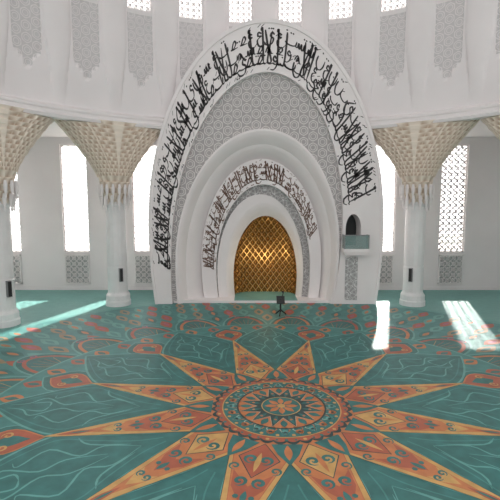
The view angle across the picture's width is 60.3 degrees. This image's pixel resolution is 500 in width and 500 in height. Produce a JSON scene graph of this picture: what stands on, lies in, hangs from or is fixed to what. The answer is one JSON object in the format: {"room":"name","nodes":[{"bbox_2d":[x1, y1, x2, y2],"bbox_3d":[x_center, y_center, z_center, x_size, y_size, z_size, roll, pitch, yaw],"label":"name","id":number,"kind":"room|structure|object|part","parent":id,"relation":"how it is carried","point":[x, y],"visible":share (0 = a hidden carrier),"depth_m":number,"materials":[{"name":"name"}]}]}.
{"room":"mosque","nodes":[
{"label":"mosque","id":0,"kind":"room"},
{"bbox_2d":[0,0,499,116],"bbox_3d":[0.930,-11.438,17.460,31.347,9.700,18.727,0,6,0],"label":"wall","id":1,"kind":"structure","parent":0,"point":[104,55],"depth_m":23.75,"materials":[{"name":"paint"}]},
{"bbox_2d":[127,0,151,12],"bbox_3d":[-6.346,-14.886,24.440,1.440,2.500,0.170,-3,7,-28],"label":"window","id":2,"kind":"structure","parent":1,"relation":"in","point":[148,9],"depth_m":24.58,"materials":[{"name":"white paint"}]},
{"bbox_2d":[179,0,202,19],"bbox_3d":[-3.550,-15.007,25.592,1.440,2.500,0.170,-2,6,-17],"label":"window","id":3,"kind":"structure","parent":1,"relation":"in","point":[181,15],"depth_m":25.66,"materials":[{"name":"white paint"}]},
{"bbox_2d":[229,0,251,22],"bbox_3d":[-0.583,-15.069,26.179,1.440,2.500,0.170,-1,6,-6],"label":"window","id":4,"kind":"structure","parent":1,"relation":"in","point":[231,20],"depth_m":26.21,"materials":[{"name":"white paint"}]},
{"bbox_2d":[0,93,499,129],"bbox_3d":[0.930,-6.731,17.882,31.000,0.750,18.524,0,6,0],"label":"trim","id":5,"kind":"structure","parent":1,"relation":"attached to","point":[50,110],"depth_m":22.93,"materials":[{"name":"white paint"}]},
{"bbox_2d":[278,0,301,22],"bbox_3d":[2.443,-15.069,26.179,1.440,2.500,0.170,1,6,6],"label":"window","id":6,"kind":"structure","parent":1,"relation":"in","point":[287,1],"depth_m":26.21,"materials":[{"name":"white paint"}]},
{"bbox_2d":[328,0,352,19],"bbox_3d":[5.410,-15.007,25.592,1.440,2.500,0.170,2,6,17],"label":"window","id":7,"kind":"structure","parent":1,"relation":"in","point":[330,17],"depth_m":25.66,"materials":[{"name":"white paint"}]},
{"bbox_2d":[381,0,405,12],"bbox_3d":[8.206,-14.886,24.440,1.440,2.500,0.170,3,7,28],"label":"window","id":8,"kind":"structure","parent":1,"relation":"in","point":[390,8],"depth_m":24.58,"materials":[{"name":"white paint"}]},
{"bbox_2d":[0,290,499,330],"bbox_3d":[0.930,4.925,11.980,39.000,0.300,38.300,0,6,0],"label":"floor","id":9,"kind":"structure","parent":0,"point":[34,306],"depth_m":26.56,"materials":[{"name":"carpet"}]},
{"bbox_2d":[0,307,20,328],"bbox_3d":[-12.373,3.340,21.607,1.452,0.840,1.452,4,7,34],"label":"base","id":10,"kind":"object","parent":9,"relation":"on","point":[8,318],"visible":0.82,"depth_m":21.18,"materials":[{"name":"stone"}]},
{"bbox_2d":[0,201,15,310],"bbox_3d":[-12.373,0.227,21.279,1.177,5.500,1.177,4,7,34],"label":"shaft","id":11,"kind":"object","parent":10,"relation":"on","point":[6,247],"visible":0.84,"depth_m":21.02,"materials":[{"name":"stone"}]},
{"bbox_2d":[0,169,16,203],"bbox_3d":[-12.373,-3.030,20.937,1.920,1.650,1.920,4,7,34],"label":"capital","id":12,"kind":"object","parent":11,"relation":"on","point":[7,175],"visible":0.62,"depth_m":20.61,"materials":[{"name":"beige stone"}]},
{"bbox_2d":[2,180,18,211],"bbox_3d":[-12.373,-2.617,20.980,2.000,1.520,2.000,4,7,34],"label":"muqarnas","id":13,"kind":"object","parent":12,"relation":"hanging from","point":[14,187],"visible":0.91,"depth_m":20.78,"materials":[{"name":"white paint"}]},
{"bbox_2d":[5,280,11,296],"bbox_3d":[-11.825,1.906,21.087,0.240,0.800,0.200,4,7,34],"label":"speaker","id":14,"kind":"object","parent":11,"relation":"attached to","point":[8,283],"visible":1,"depth_m":21.01},
{"bbox_2d":[106,291,130,306],"bbox_3d":[-7.959,2.878,25.997,1.452,0.840,1.452,-4,7,-34],"label":"base","id":15,"kind":"object","parent":9,"relation":"on","point":[121,299],"visible":0.81,"depth_m":25.42,"materials":[{"name":"stone"}]},
{"bbox_2d":[105,202,127,292],"bbox_3d":[-7.959,-0.234,25.670,1.177,5.500,1.177,-4,7,-34],"label":"shaft","id":16,"kind":"object","parent":15,"relation":"on","point":[115,219],"visible":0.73,"depth_m":25.24,"materials":[{"name":"stone"}]},
{"bbox_2d":[98,175,130,203],"bbox_3d":[-7.959,-3.491,25.327,1.920,1.650,1.920,-4,7,-34],"label":"capital","id":17,"kind":"object","parent":16,"relation":"on","point":[106,179],"visible":0.6,"depth_m":24.69,"materials":[{"name":"beige stone"}]},
{"bbox_2d":[97,184,131,210],"bbox_3d":[-7.959,-3.079,25.371,2.000,1.520,2.000,-4,7,-34],"label":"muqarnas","id":18,"kind":"object","parent":17,"relation":"hanging from","point":[100,189],"visible":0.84,"depth_m":24.74,"materials":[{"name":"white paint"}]},
{"bbox_2d":[119,268,122,281],"bbox_3d":[-7.592,1.464,25.296,0.200,0.800,0.240,-4,7,-34],"label":"speaker","id":19,"kind":"object","parent":16,"relation":"attached to","point":[120,269],"visible":1,"depth_m":25.20},
{"bbox_2d":[0,303,499,499],"bbox_3d":[0.930,4.662,12.807,30.200,0.046,30.200,0,6,0],"label":"carpet","id":20,"kind":"object","parent":9,"relation":"on","point":[175,401],"visible":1,"depth_m":12.97,"materials":[{"name":"light teal carpet"},{"name":"teal carpet"},{"name":"orange-red carpet"}]},
{"bbox_2d":[275,291,285,315],"bbox_3d":[1.683,2.864,23.182,0.592,1.340,0.581,0,6,0],"label":"microphone stand","id":21,"kind":"object","parent":20,"relation":"on","point":[280,299],"visible":1,"depth_m":23.18,"materials":[{"name":"black plastic"}]},
{"bbox_2d":[148,18,383,303],"bbox_3d":[0.950,-5.143,27.403,14.000,16.500,4.420,0,6,0],"label":"mihrab","id":22,"kind":"object","parent":9,"relation":"on","point":[266,155],"visible":0.99,"depth_m":25.62,"materials":[{"name":"white paint"}]},
{"bbox_3d":[6.170,-1.270,26.915,1.020,2.100,0.100,0,6,0],"label":"pulpit door","id":23,"kind":"part","parent":22,"relation":"part of","materials":[{"name":"grey"}]},
{"bbox_2d":[342,234,369,254],"bbox_3d":[6.260,-0.315,25.482,1.500,1.200,0.550,0,6,0],"label":"balcony","id":24,"kind":"object","parent":22,"relation":"attached to","point":[351,244],"visible":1,"depth_m":25.23,"materials":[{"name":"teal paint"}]},
{"bbox_2d":[399,290,424,306],"bbox_3d":[9.819,2.878,25.997,1.452,0.840,1.452,4,7,34],"label":"base","id":25,"kind":"object","parent":9,"relation":"on","point":[409,299],"visible":0.85,"depth_m":25.43,"materials":[{"name":"stone"}]},
{"bbox_2d":[403,202,425,292],"bbox_3d":[9.819,-0.234,25.670,1.177,5.500,1.177,4,7,34],"label":"shaft","id":26,"kind":"object","parent":25,"relation":"on","point":[415,220],"visible":0.77,"depth_m":25.25,"materials":[{"name":"stone"}]},
{"bbox_2d":[408,268,412,281],"bbox_3d":[9.452,1.464,25.296,0.200,0.800,0.240,4,7,34],"label":"speaker","id":27,"kind":"object","parent":26,"relation":"attached to","point":[410,276],"visible":1,"depth_m":25.20},
{"bbox_2d":[401,175,433,203],"bbox_3d":[9.819,-3.491,25.327,1.920,1.650,1.920,4,7,34],"label":"capital","id":28,"kind":"object","parent":26,"relation":"on","point":[420,179],"visible":0.65,"depth_m":24.71,"materials":[{"name":"beige stone"}]},
{"bbox_2d":[399,184,434,210],"bbox_3d":[9.819,-3.079,25.371,2.000,1.520,2.000,4,7,34],"label":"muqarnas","id":29,"kind":"object","parent":28,"relation":"hanging from","point":[431,186],"visible":0.88,"depth_m":24.74,"materials":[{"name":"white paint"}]},
{"bbox_2d":[13,137,499,286],"bbox_3d":[0.930,-2.521,30.202,39.000,10.700,0.500,0,6,0],"label":"wall","id":30,"kind":"structure","parent":0,"point":[39,179],"depth_m":30.03,"materials":[{"name":"paint"}]},
{"bbox_2d":[10,173,20,251],"bbox_3d":[-16.970,-3.561,30.052,1.800,7.400,0.180,0,6,0],"label":"window","id":31,"kind":"structure","parent":30,"relation":"in","point":[16,225],"depth_m":30.25,"materials":[{"name":"white paint"}]},
{"bbox_2d":[13,255,22,283],"bbox_3d":[-16.970,1.364,30.309,1.740,2.090,0.080,0,6,0],"label":"lattice panel","id":32,"kind":"object","parent":30,"relation":"attached to","point":[16,258],"visible":0.35,"depth_m":30.30,"materials":[{"name":"white paint"}]},
{"bbox_2d":[60,145,89,251],"bbox_3d":[-12.170,-3.561,30.052,1.800,7.400,0.180,0,6,0],"label":"window","id":33,"kind":"structure","parent":30,"relation":"in","point":[64,200],"depth_m":30.03,"materials":[{"name":"white glass"}]},
{"bbox_2d":[64,255,89,283],"bbox_3d":[-12.170,1.364,30.309,1.740,2.090,0.080,0,6,0],"label":"lattice panel","id":34,"kind":"object","parent":30,"relation":"attached to","point":[77,267],"visible":1,"depth_m":30.30,"materials":[{"name":"white paint"}]},
{"bbox_2d":[134,255,151,283],"bbox_3d":[-7.270,1.364,30.309,1.740,2.090,0.080,0,6,0],"label":"lattice panel","id":35,"kind":"object","parent":30,"relation":"attached to","point":[142,269],"visible":0.66,"depth_m":30.30,"materials":[{"name":"white paint"}]},
{"bbox_2d":[132,145,156,251],"bbox_3d":[-7.270,-3.561,30.052,1.800,7.400,0.180,0,6,0],"label":"window","id":36,"kind":"structure","parent":30,"relation":"in","point":[152,147],"depth_m":30.04,"materials":[{"name":"white glass"}]},
{"bbox_2d":[15,287,499,289],"bbox_3d":[0.930,2.720,30.471,38.000,0.220,0.060,0,6,0],"label":"baseboard","id":37,"kind":"structure","parent":30,"relation":"attached to","point":[16,288],"depth_m":30.44,"materials":[{"name":"paint"}]},
{"bbox_2d":[376,145,395,251],"bbox_3d":[9.230,-3.561,30.052,1.800,7.400,0.180,0,6,0],"label":"window","id":38,"kind":"structure","parent":30,"relation":"in","point":[381,167],"depth_m":30.02,"materials":[{"name":"white paint"}]},
{"bbox_2d":[379,255,393,283],"bbox_3d":[9.230,1.364,30.309,1.740,2.090,0.080,0,6,0],"label":"lattice panel","id":39,"kind":"object","parent":30,"relation":"attached to","point":[387,265],"visible":0.53,"depth_m":30.30,"materials":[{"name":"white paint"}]},
{"bbox_2d":[437,255,463,283],"bbox_3d":[14.130,1.364,30.309,1.740,2.090,0.080,0,6,0],"label":"lattice panel","id":40,"kind":"object","parent":30,"relation":"attached to","point":[450,267],"visible":1,"depth_m":30.29,"materials":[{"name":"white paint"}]},
{"bbox_2d":[438,145,467,251],"bbox_3d":[14.130,-3.561,30.052,1.800,7.400,0.180,0,6,0],"label":"window","id":41,"kind":"structure","parent":30,"relation":"in","point":[465,161],"depth_m":30.03,"materials":[{"name":"white paint"}]},
{"bbox_2d":[41,120,494,136],"bbox_3d":[0.930,-6.663,18.666,38.000,0.150,21.579,0,6,0],"label":"ceiling","id":42,"kind":"structure","parent":0,"point":[480,129],"depth_m":27.51,"materials":[{"name":"paint"}]},
{"bbox_2d":[0,104,54,172],"bbox_3d":[-12.373,-5.303,20.698,2.323,3.020,6.337,4,7,34],"label":"vault","id":43,"kind":"object","parent":42,"relation":"attached to","point":[20,130],"visible":0.97,"depth_m":20.70,"materials":[{"name":"beige stone"}]},
{"bbox_2d":[55,119,160,177],"bbox_3d":[-7.959,-5.764,25.088,6.337,3.020,2.323,-4,7,-34],"label":"vault","id":44,"kind":"object","parent":42,"relation":"attached to","point":[116,148],"visible":0.98,"depth_m":24.14,"materials":[{"name":"beige stone"}]},
{"bbox_2d":[372,119,480,177],"bbox_3d":[9.819,-5.764,25.088,6.337,3.020,2.323,4,7,34],"label":"vault","id":45,"kind":"object","parent":42,"relation":"attached to","point":[415,148],"visible":0.94,"depth_m":24.16,"materials":[{"name":"beige stone"}]},
{"bbox_2d":[481,115,499,140],"bbox_3d":[14.233,-5.303,20.698,2.323,3.020,6.337,-4,7,-34],"label":"vault","id":46,"kind":"object","parent":42,"relation":"attached to","point":[493,123],"visible":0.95,"depth_m":21.85,"materials":[{"name":"beige stone"}]},
{"label":"outside","id":47,"kind":"structure","parent":0,"visible":0},
{"bbox_2d":[12,235,460,250],"bbox_3d":[0.930,0.041,61.793,120.000,0.200,61.600,0,6,0],"label":"ground","id":48,"kind":"structure","parent":47,"point":[67,236],"depth_m":71.52,"materials":[{"name":"white"}]}
]}

